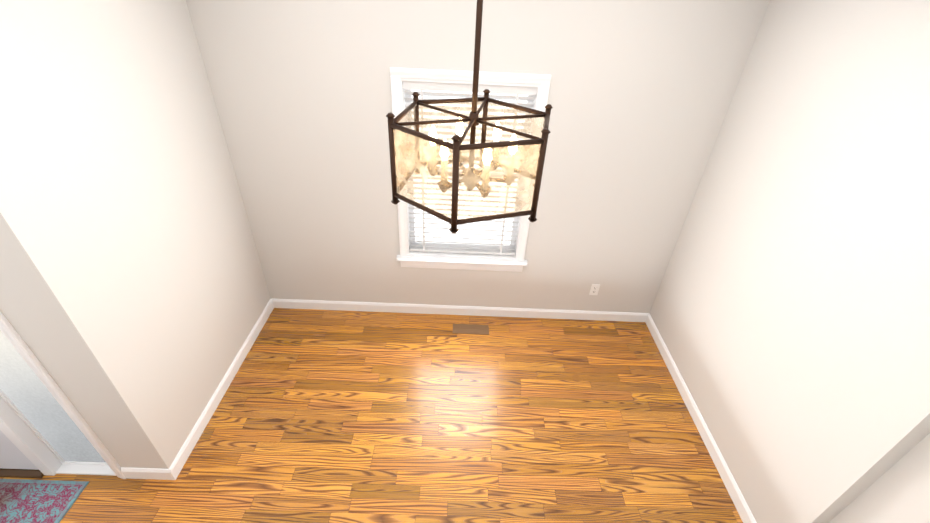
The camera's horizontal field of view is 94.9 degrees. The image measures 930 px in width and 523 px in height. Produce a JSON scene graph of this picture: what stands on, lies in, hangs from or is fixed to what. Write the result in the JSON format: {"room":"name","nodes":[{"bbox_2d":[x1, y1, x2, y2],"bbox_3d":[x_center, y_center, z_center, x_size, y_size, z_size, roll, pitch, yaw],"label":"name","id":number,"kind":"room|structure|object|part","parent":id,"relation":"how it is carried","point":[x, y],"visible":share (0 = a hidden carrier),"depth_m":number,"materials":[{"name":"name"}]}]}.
{"room":"empty dining room","nodes":[
{"label":"empty dining room","id":0,"kind":"room"},
{"bbox_2d":[0,134,182,468],"bbox_3d":[-2.684,0.069,1.782,2.052,2.743,0.150,2,35,-1],"label":"wall","id":1,"kind":"structure","parent":0,"point":[54,313],"depth_m":1.88,"materials":[{"name":"white paint"}]},
{"bbox_2d":[0,396,61,475],"bbox_3d":[-2.849,0.340,1.965,0.978,2.075,0.162,2,35,-1],"label":"door","id":2,"kind":"structure","parent":1,"relation":"in","point":[12,456],"depth_m":2.37,"materials":[{"name":"white wood"}]},
{"bbox_2d":[0,389,64,463],"bbox_3d":[-2.355,0.373,1.970,0.012,2.033,0.012,2,35,-1],"label":"door frame","id":3,"kind":"object","parent":2,"relation":"attached to","point":[30,425],"visible":1,"depth_m":2.34,"materials":[{"name":"white wood"}]},
{"bbox_2d":[0,311,125,478],"bbox_3d":[-2.673,0.324,1.948,1.461,2.135,0.168,2,35,-1],"label":"door frame","id":4,"kind":"structure","parent":1,"relation":"attached to","point":[34,393],"depth_m":2.23,"materials":[{"name":"white wood"}]},
{"bbox_3d":[-2.220,1.209,2.571,0.367,0.012,0.150,2,35,-1],"label":"door sidelight bottom trim","id":5,"kind":"part","parent":4,"relation":"part of","materials":[{"name":"white wood"}]},
{"bbox_2d":[64,461,108,465],"bbox_3d":[-2.220,1.208,2.551,0.343,0.012,0.012,2,35,-1],"label":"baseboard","id":6,"kind":"structure","parent":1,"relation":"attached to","point":[85,463],"depth_m":2.55,"materials":[{"name":"white wood"}]},
{"bbox_2d":[121,467,176,479],"bbox_3d":[-1.844,1.237,2.485,0.286,0.096,0.014,2,35,-1],"label":"baseboard","id":7,"kind":"structure","parent":1,"relation":"attached to","point":[148,473],"depth_m":2.47,"materials":[{"name":"white wood"}]},
{"bbox_2d":[0,0,270,443],"bbox_3d":[-1.725,-0.373,2.486,0.150,2.743,1.532,2,35,-1],"label":"wall","id":8,"kind":"structure","parent":0,"point":[111,132],"depth_m":2.18,"materials":[{"name":"white paint"}]},
{"bbox_2d":[169,299,273,476],"bbox_3d":[-1.700,0.800,3.121,0.014,0.096,1.532,2,35,-1],"label":"baseboard","id":9,"kind":"structure","parent":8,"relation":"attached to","point":[184,452],"depth_m":2.93,"materials":[{"name":"white wood"}]},
{"bbox_2d":[0,308,742,522],"bbox_3d":[-0.989,1.876,1.820,5.686,0.120,5.582,2,35,-1],"label":"floor","id":10,"kind":"structure","parent":0,"point":[329,416],"depth_m":2.82,"materials":[{"name":"brown wood"}]},
{"bbox_2d":[0,468,43,477],"bbox_3d":[-2.924,1.190,2.530,0.920,0.030,0.150,2,35,-1],"label":"threshold","id":11,"kind":"object","parent":10,"relation":"on","point":[22,473],"visible":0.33,"depth_m":2.48,"materials":[{"name":"brown wood"}]},
{"bbox_2d":[0,479,88,522],"bbox_3d":[-2.837,1.781,1.710,1.290,0.007,1.850,2,35,-1],"label":"rug","id":12,"kind":"object","parent":10,"relation":"on","point":[35,501],"visible":1,"depth_m":2.38,"materials":[{"name":"fabric"}]},
{"bbox_2d":[452,324,488,334],"bbox_3d":[0.050,0.577,3.646,0.310,0.007,0.115,2,35,-1],"label":"floor vent","id":13,"kind":"object","parent":10,"relation":"in","point":[470,329],"visible":1,"depth_m":3.64,"materials":[{"name":"brown metal"}]},
{"bbox_2d":[186,0,769,312],"bbox_3d":[0.123,-0.694,3.081,3.534,2.743,0.150,2,35,-1],"label":"wall","id":14,"kind":"structure","parent":0,"point":[641,94],"depth_m":2.84,"materials":[{"name":"white paint"}]},
{"bbox_2d":[271,298,648,321],"bbox_3d":[-0.035,0.433,3.769,3.331,0.096,0.014,2,35,-1],"label":"baseboard","id":15,"kind":"structure","parent":14,"relation":"attached to","point":[457,310],"depth_m":3.76,"materials":[{"name":"white wood"}]},
{"bbox_2d":[396,255,527,265],"bbox_3d":[-0.023,-0.042,3.492,1.052,0.028,0.185,2,35,-1],"label":"window sill","id":16,"kind":"structure","parent":14,"relation":"attached to","point":[435,259],"depth_m":3.42,"materials":[{"name":"white wood"}]},
{"bbox_2d":[390,67,550,271],"bbox_3d":[0.005,-0.602,3.142,1.000,1.519,0.178,2,35,-1],"label":"window","id":17,"kind":"structure","parent":14,"relation":"in","point":[396,96],"depth_m":3.32,"materials":[{"name":"white wood"}]},
{"bbox_3d":[-0.466,-0.601,3.051,0.056,1.356,0.018,2,35,-1],"label":"casing","id":18,"kind":"part","parent":17,"relation":"part of","materials":[{"name":"white wood"}]},
{"bbox_3d":[-0.026,0.030,3.487,1.000,0.085,0.016,2,35,-1],"label":"window apron","id":19,"kind":"part","parent":17,"relation":"part of","materials":[{"name":"white wood"}]},
{"bbox_3d":[0.007,-0.659,3.174,0.860,1.310,0.060,2,35,-1],"label":"window sash","id":20,"kind":"part","parent":17,"relation":"part of","materials":[{"name":"white wood"}]},
{"bbox_3d":[0.007,-0.669,3.188,0.860,1.310,0.005,2,35,-1],"label":"daylight window glass","id":21,"kind":"part","parent":17,"relation":"part of","materials":[{"name":"clear glass"}]},
{"bbox_3d":[0.034,-1.173,2.748,0.860,0.020,0.150,2,35,-1],"label":"top window jamb","id":22,"kind":"part","parent":17,"relation":"part of","materials":[{"name":"white wood"}]},
{"bbox_3d":[0.035,-1.156,2.658,1.000,0.056,0.018,2,35,-1],"label":"top window casing","id":23,"kind":"part","parent":17,"relation":"part of","materials":[{"name":"white wood"}]},
{"bbox_2d":[403,81,537,254],"bbox_3d":[0.006,-0.614,3.101,0.858,1.299,0.060,2,35,-1],"label":"window blinds","id":24,"kind":"object","parent":17,"relation":"attached to","point":[517,91],"visible":0.31,"depth_m":3.23,"materials":[{"name":"white plastic"}]},
{"bbox_3d":[0.477,-0.563,3.065,0.056,1.356,0.018,2,35,-1],"label":"casing","id":25,"kind":"part","parent":17,"relation":"part of","materials":[{"name":"white wood"}]},
{"bbox_2d":[589,284,599,294],"bbox_3d":[1.102,0.241,3.624,0.070,0.115,0.007,2,35,-1],"label":"outlet","id":26,"kind":"object","parent":14,"relation":"attached to","point":[594,289],"visible":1,"depth_m":3.62,"materials":[{"name":"white plastic"}]},
{"bbox_2d":[650,0,929,522],"bbox_3d":[1.776,-0.042,2.269,0.203,2.743,1.892,2,35,-1],"label":"wall","id":27,"kind":"structure","parent":0,"point":[790,312],"depth_m":2.05,"materials":[{"name":"white paint"}]},
{"bbox_2d":[645,313,756,522],"bbox_3d":[1.612,1.041,3.019,0.014,0.096,1.906,2,35,-1],"label":"baseboard","id":28,"kind":"structure","parent":27,"relation":"attached to","point":[736,496],"depth_m":2.86,"materials":[{"name":"white wood"}]},
{"bbox_2d":[829,433,929,522],"bbox_3d":[1.797,0.910,0.906,0.125,2.743,1.433,2,35,-1],"label":"wall","id":29,"kind":"structure","parent":0,"point":[898,491],"depth_m":1.69,"materials":[{"name":"white paint"}]},
{"bbox_3d":[-0.869,-0.469,0.183,5.686,0.120,5.582,2,35,-1],"label":"ceiling","id":30,"kind":"structure","parent":0,"visible":0},
{"bbox_2d":[386,0,552,233],"bbox_3d":[0.030,-0.514,1.084,0.455,0.761,0.474,2,35,-1],"label":"chandelier","id":31,"kind":"object","parent":30,"relation":"hanging from","point":[454,162],"visible":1,"depth_m":1.11,"materials":[{"name":"brown metal"}]},
{"bbox_3d":[0.020,-0.308,1.227,0.427,0.186,0.443,2,35,-1],"label":"shade glass","id":32,"kind":"part","parent":31,"relation":"part of","materials":[{"name":"glass"}]}
]}

